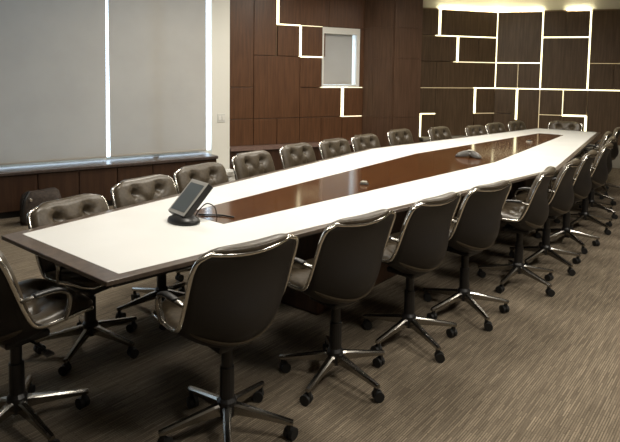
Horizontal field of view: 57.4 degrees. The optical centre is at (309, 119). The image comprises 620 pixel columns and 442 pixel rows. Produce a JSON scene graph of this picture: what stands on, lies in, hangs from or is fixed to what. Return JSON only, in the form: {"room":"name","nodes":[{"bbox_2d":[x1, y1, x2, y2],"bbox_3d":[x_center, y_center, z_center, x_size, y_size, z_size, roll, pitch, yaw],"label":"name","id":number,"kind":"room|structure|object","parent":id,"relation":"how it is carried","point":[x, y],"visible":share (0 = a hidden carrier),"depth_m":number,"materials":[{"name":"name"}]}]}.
{"room":"conference room","nodes":[
{"label":"conference room","id":0,"kind":"room"},
{"bbox_2d":[208,0,229,168],"bbox_3d":[-5.043,-0.435,4.963,9.600,3.050,0.090,-2,6,-35],"label":"wall","id":1,"kind":"structure","parent":0,"point":[218,10],"depth_m":7.60,"materials":[{"name":"white paint"}]},
{"bbox_2d":[0,0,106,164],"bbox_3d":[-2.956,-0.755,6.332,1.328,2.474,0.060,-2,6,-35],"label":"roller blind","id":2,"kind":"object","parent":1,"relation":"attached to","point":[53,52],"visible":1,"depth_m":6.37,"materials":[{"name":"fabric"}]},
{"bbox_2d":[0,150,210,166],"bbox_3d":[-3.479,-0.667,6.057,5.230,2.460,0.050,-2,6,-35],"label":"window sill","id":3,"kind":"structure","parent":1,"relation":"in","point":[206,151],"depth_m":6.83,"materials":[{"name":"white"}]},
{"bbox_2d":[0,152,217,176],"bbox_3d":[-4.327,0.599,5.264,7.443,0.040,0.390,-2,6,-35],"label":"trim","id":4,"kind":"structure","parent":1,"relation":"attached to","point":[122,162],"depth_m":6.51,"materials":[{"name":"grey metal"}]},
{"bbox_2d":[108,0,205,156],"bbox_3d":[-1.885,-0.800,7.083,1.250,2.474,0.060,-2,6,-35],"label":"roller blind","id":5,"kind":"object","parent":1,"relation":"attached to","point":[157,48],"visible":1,"depth_m":7.06,"materials":[{"name":"fabric"}]},
{"bbox_2d":[217,113,224,122],"bbox_3d":[-1.197,-0.022,7.648,0.115,0.120,0.012,-2,6,-35],"label":"light switch","id":6,"kind":"object","parent":1,"relation":"attached to","point":[220,117],"visible":1,"depth_m":7.64,"materials":[{"name":"grey plastic"}]},
{"bbox_2d":[230,0,364,146],"bbox_3d":[-0.083,-0.692,8.995,2.850,3.050,0.340,-2,5,-28],"label":"wall","id":7,"kind":"structure","parent":0,"point":[277,97],"depth_m":8.65,"materials":[{"name":"brown wood"}]},
{"bbox_2d":[277,0,278,23],"bbox_3d":[-0.487,-1.782,8.512,0.040,0.690,0.042,-2,5,-28],"label":"light strip","id":8,"kind":"object","parent":7,"relation":"attached to","point":[277,0],"visible":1,"depth_m":8.51,"materials":[{"name":"white"}]},
{"bbox_2d":[230,141,353,179],"bbox_3d":[-0.128,0.616,8.756,2.380,0.480,0.238,-2,5,-28],"label":"trim","id":9,"kind":"structure","parent":7,"relation":"attached to","point":[273,149],"depth_m":8.44,"materials":[{"name":"brown wood"}]},
{"bbox_2d":[298,25,301,56],"bbox_3d":[-0.154,-1.211,8.738,0.033,0.475,0.042,-2,5,-28],"label":"light strip","id":10,"kind":"object","parent":7,"relation":"attached to","point":[300,30],"visible":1,"depth_m":8.72,"materials":[{"name":"white plastic"}]},
{"bbox_2d":[301,56,321,57],"bbox_3d":[0.022,-0.980,8.851,0.365,0.019,0.042,-2,5,-28],"label":"light strip","id":11,"kind":"object","parent":7,"relation":"attached to","point":[301,56],"visible":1,"depth_m":8.84,"materials":[{"name":"white"}]},
{"bbox_2d":[321,27,359,86],"bbox_3d":[0.431,-1.007,9.215,0.696,0.938,0.304,-2,5,-28],"label":"window","id":12,"kind":"structure","parent":7,"relation":"attached to","point":[327,30],"depth_m":9.20,"materials":[{"name":"white"}]},
{"bbox_2d":[323,34,352,84],"bbox_3d":[0.429,-0.990,9.149,0.565,0.844,0.060,-2,5,-28],"label":"roller blind","id":13,"kind":"object","parent":12,"relation":"attached to","point":[338,47],"visible":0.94,"depth_m":9.14,"materials":[{"name":"fabric"}]},
{"bbox_2d":[320,87,361,87],"bbox_3d":[0.508,-0.520,9.148,0.770,0.011,0.042,-2,5,-28],"label":"light strip","id":14,"kind":"object","parent":7,"relation":"attached to","point":[320,87],"visible":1,"depth_m":9.11,"materials":[{"name":"white"}]},
{"bbox_2d":[341,87,343,115],"bbox_3d":[0.514,-0.286,9.172,0.046,0.470,0.042,-2,5,-28],"label":"light strip","id":15,"kind":"object","parent":7,"relation":"attached to","point":[342,88],"visible":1,"depth_m":9.15,"materials":[{"name":"white"}]},
{"bbox_2d":[0,168,619,441],"bbox_3d":[0.520,1.180,5.468,10.863,0.100,16.860,5,6,39],"label":"floor","id":16,"kind":"structure","parent":0,"point":[547,369],"depth_m":3.02,"materials":[{"name":"carpet"}]},
{"bbox_2d":[0,174,37,218],"bbox_3d":[-3.191,0.798,6.100,0.417,0.459,0.359,-2,6,-35],"label":"base cabinet","id":17,"kind":"object","parent":16,"relation":"on","point":[12,188],"visible":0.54,"depth_m":5.95,"materials":[{"name":"brown wood"}]},
{"bbox_2d":[20,187,60,225],"bbox_3d":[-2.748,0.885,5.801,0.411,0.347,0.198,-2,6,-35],"label":"office chair","id":18,"kind":"object","parent":16,"relation":"on","point":[29,200],"visible":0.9,"depth_m":5.70,"materials":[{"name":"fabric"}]},
{"bbox_2d":[0,251,93,441],"bbox_3d":[-1.261,0.903,2.422,0.598,0.890,0.579,4,6,37],"label":"office chair","id":19,"kind":"object","parent":16,"relation":"on","point":[28,307],"visible":1,"depth_m":2.38,"materials":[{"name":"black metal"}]},
{"bbox_2d":[0,251,30,315],"bbox_3d":[-1.345,0.670,2.304,0.500,0.414,0.183,4,6,37],"label":"backrest cushion","id":20,"kind":"object","parent":19,"relation":"on","point":[11,296],"depth_m":2.18,"materials":[{"name":"leather"}]},
{"bbox_2d":[0,278,92,341],"bbox_3d":[-1.235,0.846,2.466,0.502,0.152,0.429,4,6,37],"label":"seat cushion","id":21,"kind":"object","parent":19,"relation":"on","point":[47,311],"depth_m":2.39,"materials":[{"name":"leather"}]},
{"bbox_2d":[37,170,78,197],"bbox_3d":[-2.847,0.784,6.341,0.417,0.459,0.359,-2,6,-35],"label":"base cabinet","id":22,"kind":"object","parent":16,"relation":"on","point":[66,182],"visible":0.41,"depth_m":6.21,"materials":[{"name":"brown wood"}]},
{"bbox_2d":[27,193,138,375],"bbox_3d":[-1.211,0.871,3.151,0.568,0.837,0.583,3,5,29],"label":"office chair","id":23,"kind":"object","parent":16,"relation":"on","point":[54,211],"visible":0.41,"depth_m":3.11,"materials":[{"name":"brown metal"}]},
{"bbox_2d":[30,193,107,271],"bbox_3d":[-1.345,0.652,3.206,0.183,0.414,0.500,3,5,29],"label":"backrest cushion","id":24,"kind":"object","parent":23,"relation":"on","point":[54,211],"depth_m":3.14,"materials":[{"name":"leather"}]},
{"bbox_2d":[45,268,101,286],"bbox_3d":[-1.186,0.849,3.131,0.428,0.152,0.502,3,5,29],"label":"seat cushion","id":25,"kind":"object","parent":23,"relation":"on","point":[67,278],"depth_m":2.88,"materials":[{"name":"leather"}]},
{"bbox_2d":[79,167,116,205],"bbox_3d":[-2.504,0.769,6.582,0.417,0.459,0.359,-2,6,-35],"label":"base cabinet","id":26,"kind":"object","parent":16,"relation":"on","point":[100,181],"visible":0.48,"depth_m":6.43,"materials":[{"name":"brown wood"}]},
{"bbox_2d":[117,164,152,183],"bbox_3d":[-2.160,0.754,6.823,0.417,0.459,0.359,-2,6,-35],"label":"base cabinet","id":27,"kind":"object","parent":16,"relation":"on","point":[127,172],"visible":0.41,"depth_m":6.65,"materials":[{"name":"brown wood"}]},
{"bbox_2d":[111,174,185,329],"bbox_3d":[-0.978,0.819,3.683,0.557,0.863,0.580,4,5,33],"label":"office chair","id":28,"kind":"object","parent":16,"relation":"on","point":[127,192],"visible":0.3,"depth_m":3.67,"materials":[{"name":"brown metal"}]},
{"bbox_2d":[114,174,176,207],"bbox_3d":[-1.077,0.589,3.731,0.183,0.414,0.500,4,5,33],"label":"backrest cushion","id":29,"kind":"object","parent":28,"relation":"on","point":[127,192],"depth_m":3.68,"materials":[{"name":"leather"}]},
{"bbox_2d":[152,162,185,179],"bbox_3d":[-1.816,0.740,7.064,0.417,0.459,0.359,-2,6,-35],"label":"base cabinet","id":30,"kind":"object","parent":16,"relation":"on","point":[168,169],"visible":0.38,"depth_m":6.89,"materials":[{"name":"brown wood"}]},
{"bbox_2d":[186,159,215,165],"bbox_3d":[-1.473,0.725,7.305,0.417,0.459,0.359,-2,6,-35],"label":"base cabinet","id":31,"kind":"object","parent":16,"relation":"on","point":[188,163],"visible":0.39,"depth_m":7.12,"materials":[{"name":"brown wood"}]},
{"bbox_2d":[174,162,228,281],"bbox_3d":[-0.686,0.780,4.219,0.565,0.863,0.581,4,6,35],"label":"office chair","id":32,"kind":"object","parent":16,"relation":"on","point":[213,173],"visible":0.27,"depth_m":4.24,"materials":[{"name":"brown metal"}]},
{"bbox_2d":[176,162,227,192],"bbox_3d":[-0.814,0.547,4.290,0.183,0.414,0.500,4,6,35],"label":"backrest cushion","id":33,"kind":"object","parent":32,"relation":"on","point":[213,173],"depth_m":4.26,"materials":[{"name":"leather"}]},
{"bbox_2d":[152,233,298,441],"bbox_3d":[-0.367,0.912,2.439,0.575,0.893,0.550,-3,6,-42],"label":"office chair","id":34,"kind":"object","parent":16,"relation":"on","point":[234,293],"visible":1,"depth_m":2.28,"materials":[{"name":"leather"}]},
{"bbox_2d":[155,295,277,346],"bbox_3d":[-0.387,0.859,2.457,0.502,0.152,0.429,-3,6,-42],"label":"seat cushion","id":35,"kind":"object","parent":34,"relation":"on","point":[223,333],"depth_m":2.25,"materials":[{"name":"leather"}]},
{"bbox_2d":[197,233,287,259],"bbox_3d":[-0.261,0.684,2.305,0.500,0.414,0.183,-3,6,-42],"label":"backrest cushion","id":36,"kind":"object","parent":34,"relation":"on","point":[273,247],"depth_m":2.23,"materials":[{"name":"leather"}]},
{"bbox_2d":[225,168,234,181],"bbox_3d":[-1.090,0.797,7.652,0.220,0.270,0.236,5,6,39],"label":"plastic bag","id":37,"kind":"object","parent":16,"relation":"on","point":[230,172],"visible":0.34,"depth_m":7.58,"materials":[{"name":"white plastic"}]},
{"bbox_2d":[231,150,275,179],"bbox_3d":[-0.388,0.724,4.970,0.567,0.862,0.588,4,6,35],"label":"office chair","id":38,"kind":"object","parent":16,"relation":"on","point":[252,163],"visible":0.3,"depth_m":4.97,"materials":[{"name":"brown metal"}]},
{"bbox_2d":[279,142,315,168],"bbox_3d":[0.012,0.682,5.552,0.559,0.863,0.585,4,6,34],"label":"office chair","id":39,"kind":"object","parent":16,"relation":"on","point":[291,155],"visible":0.27,"depth_m":5.58,"materials":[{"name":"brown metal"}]},
{"bbox_2d":[1,128,600,314],"bbox_3d":[1.426,0.752,5.697,2.014,0.740,8.195,5,6,39],"label":"conference table","id":40,"kind":"object","parent":16,"relation":"on","point":[124,245],"visible":0.74,"depth_m":3.69,"materials":[{"name":"white laminate"}]},
{"bbox_2d":[167,179,212,225],"bbox_3d":[-0.668,0.455,3.125,0.231,0.208,0.228,-3,6,-42],"label":"panel","id":41,"kind":"object","parent":40,"relation":"on","point":[182,210],"visible":1,"depth_m":3.10,"materials":[{"name":"black plastic"}]},
{"bbox_2d":[195,203,220,216],"bbox_3d":[-0.579,0.514,3.209,0.144,0.084,0.020,-1,5,-16],"label":"cable","id":42,"kind":"object","parent":40,"relation":"on","point":[205,203],"visible":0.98,"depth_m":3.21,"materials":[{"name":"black plastic"}]},
{"bbox_2d":[198,214,234,217],"bbox_3d":[-0.531,0.547,3.236,0.221,0.010,0.030,2,5,15],"label":"cable","id":43,"kind":"object","parent":40,"relation":"on","point":[198,214],"visible":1,"depth_m":3.24,"materials":[{"name":"black plastic"}]},
{"bbox_2d":[360,181,368,184],"bbox_3d":[0.405,0.472,4.231,0.060,0.026,0.044,3,5,24],"label":"table microphone","id":44,"kind":"object","parent":40,"relation":"on","point":[361,182],"visible":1,"depth_m":4.22,"materials":[{"name":"grey plastic"}]},
{"bbox_2d":[455,150,481,158],"bbox_3d":[1.644,0.341,5.775,0.267,0.074,0.239,3,5,30],"label":"phone","id":45,"kind":"object","parent":40,"relation":"on","point":[471,153],"visible":1,"depth_m":5.72,"materials":[{"name":"grey plastic"}]},
{"bbox_2d":[319,138,351,159],"bbox_3d":[0.373,0.648,6.048,0.567,0.862,0.585,5,6,39],"label":"office chair","id":46,"kind":"object","parent":16,"relation":"on","point":[328,148],"visible":0.14,"depth_m":6.06,"materials":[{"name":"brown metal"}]},
{"bbox_2d":[279,209,395,405],"bbox_3d":[0.148,0.885,2.858,0.584,0.893,0.575,-3,6,-43],"label":"office chair","id":47,"kind":"object","parent":16,"relation":"on","point":[345,266],"visible":0.95,"depth_m":2.71,"materials":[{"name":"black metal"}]},
{"bbox_2d":[289,258,375,302],"bbox_3d":[0.101,0.829,2.909,0.502,0.152,0.429,-3,6,-43],"label":"seat cushion","id":48,"kind":"object","parent":47,"relation":"on","point":[342,291],"depth_m":2.69,"materials":[{"name":"leather"}]},
{"bbox_2d":[320,209,388,237],"bbox_3d":[0.229,0.654,2.759,0.500,0.414,0.183,-3,6,-43],"label":"backrest cushion","id":49,"kind":"object","parent":47,"relation":"on","point":[375,224],"depth_m":2.67,"materials":[{"name":"leather"}]},
{"bbox_2d":[351,133,380,151],"bbox_3d":[0.756,0.612,6.550,0.566,0.863,0.588,5,6,41],"label":"office chair","id":50,"kind":"object","parent":16,"relation":"on","point":[363,141],"visible":0.23,"depth_m":6.56,"materials":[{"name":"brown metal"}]},
{"bbox_2d":[387,128,413,145],"bbox_3d":[1.255,0.562,7.256,0.556,0.863,0.580,5,6,43],"label":"office chair","id":51,"kind":"object","parent":16,"relation":"on","point":[395,136],"visible":0.24,"depth_m":7.27,"materials":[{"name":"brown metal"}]},
{"bbox_2d":[362,192,460,362],"bbox_3d":[0.587,0.855,3.308,0.588,0.893,0.587,5,6,44],"label":"office chair","id":52,"kind":"object","parent":16,"relation":"on","point":[420,247],"visible":0.8,"depth_m":3.15,"materials":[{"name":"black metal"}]},
{"bbox_2d":[382,232,442,271],"bbox_3d":[0.553,0.800,3.342,0.429,0.152,0.502,5,6,44],"label":"seat cushion","id":53,"kind":"object","parent":52,"relation":"on","point":[420,261],"depth_m":3.12,"materials":[{"name":"leather"}]},
{"bbox_2d":[396,192,456,244],"bbox_3d":[0.688,0.625,3.199,0.183,0.414,0.500,5,6,44],"label":"backrest cushion","id":54,"kind":"object","parent":52,"relation":"on","point":[428,221],"depth_m":3.09,"materials":[{"name":"leather"}]},
{"bbox_2d":[428,126,451,140],"bbox_3d":[1.873,0.537,7.676,0.588,0.863,0.567,-4,6,-45],"label":"office chair","id":55,"kind":"object","parent":16,"relation":"on","point":[440,132],"visible":0.27,"depth_m":7.70,"materials":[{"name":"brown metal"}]},
{"bbox_2d":[423,180,511,331],"bbox_3d":[1.015,0.828,3.720,0.583,0.893,0.583,-3,6,-42],"label":"office chair","id":56,"kind":"object","parent":16,"relation":"on","point":[475,228],"visible":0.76,"depth_m":3.55,"materials":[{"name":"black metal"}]},
{"bbox_2d":[449,217,494,250],"bbox_3d":[0.990,0.773,3.751,0.502,0.152,0.429,-3,6,-42],"label":"seat cushion","id":57,"kind":"object","parent":56,"relation":"on","point":[474,241],"depth_m":3.52,"materials":[{"name":"leather"}]},
{"bbox_2d":[454,180,508,224],"bbox_3d":[1.116,0.599,3.598,0.500,0.414,0.183,-3,6,-42],"label":"backrest cushion","id":58,"kind":"object","parent":56,"relation":"on","point":[484,204],"depth_m":3.50,"materials":[{"name":"leather"}]},
{"bbox_2d":[465,125,486,136],"bbox_3d":[2.446,0.522,7.966,0.586,0.862,0.568,-3,6,-43],"label":"office chair","id":59,"kind":"object","parent":16,"relation":"on","point":[472,130],"visible":0.26,"depth_m":8.00,"materials":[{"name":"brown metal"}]},
{"bbox_2d":[485,122,505,133],"bbox_3d":[2.894,0.489,8.439,0.588,0.863,0.569,-3,6,-43],"label":"office chair","id":60,"kind":"object","parent":16,"relation":"on","point":[497,127],"visible":0.23,"depth_m":8.46,"materials":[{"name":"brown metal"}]},
{"bbox_2d":[477,166,555,296],"bbox_3d":[1.568,0.794,4.255,0.578,0.890,0.583,4,5,31],"label":"office chair","id":61,"kind":"object","parent":16,"relation":"on","point":[521,218],"visible":0.8,"depth_m":4.10,"materials":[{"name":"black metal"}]},
{"bbox_2d":[501,203,543,228],"bbox_3d":[1.536,0.739,4.273,0.429,0.152,0.502,4,5,31],"label":"seat cushion","id":62,"kind":"object","parent":61,"relation":"on","point":[512,214],"depth_m":4.07,"materials":[{"name":"leather"}]},
{"bbox_2d":[521,166,555,214],"bbox_3d":[1.697,0.562,4.162,0.183,0.414,0.500,4,5,31],"label":"backrest cushion","id":63,"kind":"object","parent":61,"relation":"on","point":[537,199],"depth_m":4.00,"materials":[{"name":"leather"}]},
{"bbox_2d":[507,121,525,130],"bbox_3d":[3.341,0.463,8.844,0.580,0.863,0.556,-3,6,-43],"label":"office chair","id":64,"kind":"object","parent":16,"relation":"on","point":[512,125],"visible":0.2,"depth_m":8.86,"materials":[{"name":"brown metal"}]},
{"bbox_2d":[509,158,580,275],"bbox_3d":[1.957,0.761,4.713,0.560,0.893,0.578,4,6,34],"label":"office chair","id":65,"kind":"object","parent":16,"relation":"on","point":[561,197],"visible":0.79,"depth_m":4.55,"materials":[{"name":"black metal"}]},
{"bbox_2d":[511,190,569,213],"bbox_3d":[1.933,0.708,4.726,0.429,0.152,0.502,4,6,34],"label":"seat cushion","id":66,"kind":"object","parent":65,"relation":"on","point":[558,206],"depth_m":4.51,"materials":[{"name":"leather"}]},
{"bbox_2d":[548,158,580,200],"bbox_3d":[2.088,0.531,4.607,0.183,0.414,0.500,4,6,34],"label":"backrest cushion","id":67,"kind":"object","parent":65,"relation":"on","point":[562,190],"depth_m":4.45,"materials":[{"name":"leather"}]},
{"bbox_2d":[547,121,582,172],"bbox_3d":[3.978,0.461,8.971,0.584,0.863,0.565,4,6,38],"label":"office chair","id":68,"kind":"object","parent":16,"relation":"on","point":[561,125],"visible":0.19,"depth_m":9.01,"materials":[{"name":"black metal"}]},
{"bbox_2d":[548,121,580,130],"bbox_3d":[4.064,0.232,9.044,0.500,0.414,0.183,5,6,41],"label":"backrest cushion","id":69,"kind":"object","parent":68,"relation":"on","point":[561,125],"depth_m":9.02,"materials":[{"name":"leather"}]},
{"bbox_2d":[535,150,599,253],"bbox_3d":[2.395,0.722,5.276,0.567,0.893,0.580,4,6,34],"label":"office chair","id":70,"kind":"object","parent":16,"relation":"on","point":[582,184],"visible":0.64,"depth_m":5.10,"materials":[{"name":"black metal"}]},
{"bbox_2d":[548,180,587,198],"bbox_3d":[2.358,0.668,5.294,0.429,0.152,0.502,4,6,34],"label":"seat cushion","id":71,"kind":"object","parent":70,"relation":"on","point":[580,192],"depth_m":5.07,"materials":[{"name":"leather"}]},
{"bbox_2d":[573,150,597,177],"bbox_3d":[2.514,0.491,5.175,0.183,0.414,0.500,4,6,34],"label":"backrest cushion","id":72,"kind":"object","parent":70,"relation":"on","point":[583,170],"depth_m":5.01,"materials":[{"name":"leather"}]},
{"bbox_2d":[554,142,613,234],"bbox_3d":[2.855,0.679,5.888,0.563,0.893,0.578,4,5,33],"label":"office chair","id":73,"kind":"object","parent":16,"relation":"on","point":[599,170],"visible":0.52,"depth_m":5.70,"materials":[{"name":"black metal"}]},
{"bbox_2d":[592,180,603,186],"bbox_3d":[2.829,0.626,5.901,0.429,0.152,0.502,4,5,33],"label":"seat cushion","id":74,"kind":"object","parent":73,"relation":"on","point":[595,183],"depth_m":5.69,"materials":[{"name":"leather"}]},
{"bbox_2d":[590,142,613,173],"bbox_3d":[2.987,0.449,5.785,0.183,0.414,0.500,4,5,33],"label":"backrest cushion","id":75,"kind":"object","parent":73,"relation":"on","point":[599,166],"depth_m":5.62,"materials":[{"name":"leather"}]},
{"bbox_2d":[573,131,615,204],"bbox_3d":[3.536,0.591,7.109,0.587,0.890,0.587,3,5,29],"label":"office chair","id":76,"kind":"object","parent":16,"relation":"on","point":[608,134],"visible":0.24,"depth_m":6.95,"materials":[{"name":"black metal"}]},
{"bbox_2d":[597,131,612,150],"bbox_3d":[3.651,0.357,7.032,0.183,0.414,0.500,3,5,29],"label":"backrest cushion","id":77,"kind":"object","parent":76,"relation":"on","point":[608,134],"depth_m":6.83,"materials":[{"name":"leather"}]},
{"bbox_2d":[573,136,617,218],"bbox_3d":[3.227,0.637,6.483,0.582,0.890,0.584,4,5,31],"label":"office chair","id":78,"kind":"object","parent":16,"relation":"on","point":[592,203],"visible":0.26,"depth_m":6.39,"materials":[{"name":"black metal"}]},
{"bbox_2d":[605,136,616,143],"bbox_3d":[3.354,0.405,6.393,0.183,0.414,0.500,4,5,31],"label":"backrest cushion","id":79,"kind":"object","parent":78,"relation":"on","point":[612,139],"depth_m":6.23,"materials":[{"name":"leather"}]},
{"bbox_2d":[580,127,619,195],"bbox_3d":[4.002,0.548,7.714,0.575,0.893,0.584,3,5,29],"label":"office chair","id":80,"kind":"object","parent":16,"relation":"on","point":[614,152],"visible":0.44,"depth_m":7.54,"materials":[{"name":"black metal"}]},
{"bbox_2d":[580,148,615,160],"bbox_3d":[3.940,0.492,7.747,0.428,0.152,0.502,3,5,29],"label":"seat cushion","id":81,"kind":"object","parent":80,"relation":"on","point":[613,152],"depth_m":7.56,"materials":[{"name":"leather"}]},
{"bbox_2d":[611,127,619,136],"bbox_3d":[4.104,0.315,7.642,0.183,0.414,0.500,3,5,29],"label":"backrest cushion","id":82,"kind":"object","parent":80,"relation":"on","point":[616,132],"depth_m":7.44,"materials":[{"name":"leather"}]},
{"bbox_2d":[362,0,422,146],"bbox_3d":[1.239,-0.709,9.434,0.764,3.050,1.005,-2,5,-29],"label":"wall column","id":83,"kind":"structure","parent":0,"point":[393,28],"depth_m":9.06,"materials":[{"name":"brown wood"}]},
{"bbox_2d":[419,7,497,141],"bbox_3d":[2.136,-0.603,10.169,2.610,2.745,0.300,-1,5,-17],"label":"wall","id":84,"kind":"structure","parent":0,"point":[447,90],"depth_m":10.15,"materials":[{"name":"brown wood"}]},
{"bbox_2d":[419,114,420,136],"bbox_3d":[1.923,0.098,10.021,0.070,0.405,0.042,-1,5,-17],"label":"light strip","id":85,"kind":"object","parent":84,"relation":"attached to","point":[420,114],"visible":0.43,"depth_m":10.01,"materials":[{"name":"white plastic"}]},
{"bbox_2d":[438,9,441,35],"bbox_3d":[2.281,-1.712,9.980,0.046,0.460,0.042,-1,5,-17],"label":"light strip","id":86,"kind":"object","parent":84,"relation":"attached to","point":[440,10],"visible":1,"depth_m":9.96,"materials":[{"name":"white plastic"}]},
{"bbox_2d":[419,136,465,141],"bbox_3d":[2.558,0.544,10.103,1.350,0.480,0.258,-1,5,-17],"label":"trim","id":87,"kind":"structure","parent":84,"relation":"attached to","point":[425,138],"depth_m":9.89,"materials":[{"name":"paint"}]},
{"bbox_2d":[455,36,458,61],"bbox_3d":[2.633,-1.260,10.129,0.043,0.455,0.042,-1,5,-17],"label":"light strip","id":88,"kind":"object","parent":84,"relation":"attached to","point":[457,49],"visible":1,"depth_m":10.11,"materials":[{"name":"white plastic"}]},
{"bbox_2d":[423,0,497,10],"bbox_3d":[2.150,-2.125,10.068,2.610,0.305,0.255,-1,5,-17],"label":"trim","id":89,"kind":"structure","parent":84,"relation":"attached to","point":[491,5],"depth_m":10.13,"materials":[{"name":"beige paint"}]},
{"bbox_2d":[435,35,496,37],"bbox_3d":[2.815,-1.489,10.167,1.245,0.017,0.042,-1,5,-17],"label":"light strip","id":90,"kind":"object","parent":84,"relation":"attached to","point":[435,35],"visible":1,"depth_m":10.15,"materials":[{"name":"white plastic"}]},
{"bbox_2d":[439,8,497,11],"bbox_3d":[2.850,-1.964,10.137,1.185,0.011,0.042,-1,5,-17],"label":"light strip","id":91,"kind":"object","parent":84,"relation":"attached to","point":[439,8],"visible":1,"depth_m":10.10,"materials":[{"name":"white"}]},
{"bbox_2d":[473,89,475,112],"bbox_3d":[2.993,-0.345,10.319,0.040,0.460,0.042,-1,5,-17],"label":"light strip","id":92,"kind":"object","parent":84,"relation":"attached to","point":[474,105],"visible":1,"depth_m":10.30,"materials":[{"name":"white"}]},
{"bbox_2d":[454,61,495,62],"bbox_3d":[2.988,-1.038,10.259,0.870,0.012,0.042,-1,5,-17],"label":"light strip","id":93,"kind":"object","parent":84,"relation":"attached to","point":[454,61],"visible":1,"depth_m":10.27,"materials":[{"name":"white plastic"}]},
{"bbox_2d":[493,9,619,144],"bbox_3d":[6.565,-0.491,9.519,6.630,2.745,0.300,2,5,18],"label":"wall","id":94,"kind":"structure","parent":0,"point":[564,60],"depth_m":10.04,"materials":[{"name":"brown wood"}]},
{"bbox_2d":[495,12,498,87],"bbox_3d":[3.415,-1.266,10.371,0.020,1.380,0.042,2,5,18],"label":"light strip","id":95,"kind":"object","parent":94,"relation":"attached to","point":[497,12],"visible":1,"depth_m":10.35,"materials":[{"name":"white"}]},
{"bbox_2d":[515,89,517,119],"bbox_3d":[3.768,-0.283,10.328,0.036,0.565,0.042,2,5,18],"label":"light strip","id":96,"kind":"object","parent":94,"relation":"attached to","point":[516,103],"visible":1,"depth_m":10.31,"materials":[{"name":"white"}]},
{"bbox_2d":[497,62,540,63],"bbox_3d":[3.778,-1.028,10.268,0.770,0.017,0.042,2,5,18],"label":"light strip","id":97,"kind":"object","parent":94,"relation":"attached to","point":[497,62],"visible":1,"depth_m":10.24,"materials":[{"name":"white plastic"}]},
{"bbox_2d":[498,10,543,11],"bbox_3d":[3.790,-1.956,10.194,0.770,0.011,0.042,2,5,18],"label":"light strip","id":98,"kind":"object","parent":94,"relation":"attached to","point":[522,10],"visible":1,"depth_m":10.15,"materials":[{"name":"white plastic"}]},
{"bbox_2d":[539,11,543,88],"bbox_3d":[4.146,-1.237,10.129,0.022,1.380,0.042,2,5,18],"label":"light strip","id":99,"kind":"object","parent":94,"relation":"attached to","point":[543,11],"visible":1,"depth_m":10.11,"materials":[{"name":"white plastic"}]},
{"bbox_2d":[495,88,619,90],"bbox_3d":[4.877,-0.520,9.939,3.100,0.019,0.042,2,5,18],"label":"light strip","id":100,"kind":"object","parent":94,"relation":"attached to","point":[495,88],"visible":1,"depth_m":10.07,"materials":[{"name":"white plastic"}]},
{"bbox_2d":[497,0,619,10],"bbox_3d":[6.593,-2.012,9.418,6.630,0.305,0.255,2,5,18],"label":"trim","id":101,"kind":"structure","parent":94,"relation":"attached to","point":[502,5],"depth_m":10.04,"materials":[{"name":"beige paint"}]},
{"bbox_2d":[543,36,589,37],"bbox_3d":[4.514,-1.452,9.990,0.770,0.020,0.042,2,5,18],"label":"light strip","id":102,"kind":"object","parent":94,"relation":"attached to","point":[585,36],"visible":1,"depth_m":9.96,"materials":[{"name":"white plastic"}]},
{"bbox_2d":[562,114,585,116],"bbox_3d":[4.678,-0.069,10.040,0.385,0.030,0.042,2,5,18],"label":"light strip","id":103,"kind":"object","parent":94,"relation":"attached to","point":[563,114],"visible":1,"depth_m":10.01,"materials":[{"name":"white plastic"}]},
{"bbox_2d":[584,116,586,130],"bbox_3d":[4.858,0.140,9.995,0.036,0.405,0.042,2,5,18],"label":"light strip","id":104,"kind":"object","parent":94,"relation":"attached to","point":[585,119],"visible":0.64,"depth_m":9.97,"materials":[{"name":"white plastic"}]},
{"bbox_2d":[586,10,591,88],"bbox_3d":[4.876,-1.208,9.887,0.025,1.380,0.042,2,5,18],"label":"light strip","id":105,"kind":"object","parent":94,"relation":"attached to","point":[590,10],"visible":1,"depth_m":9.87,"materials":[{"name":"white plastic"}]},
{"bbox_2d":[579,144,619,167],"bbox_3d":[6.298,0.684,9.523,5.850,0.395,0.030,2,5,18],"label":"baseboard","id":106,"kind":"structure","parent":94,"relation":"attached to","point":[615,163],"depth_m":9.84,"materials":[{"name":"paint"}]},
{"bbox_2d":[590,63,619,63],"bbox_3d":[5.239,-0.969,9.784,0.770,0.004,0.042,2,5,18],"label":"light strip","id":107,"kind":"object","parent":94,"relation":"attached to","point":[590,63],"visible":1,"depth_m":9.80,"materials":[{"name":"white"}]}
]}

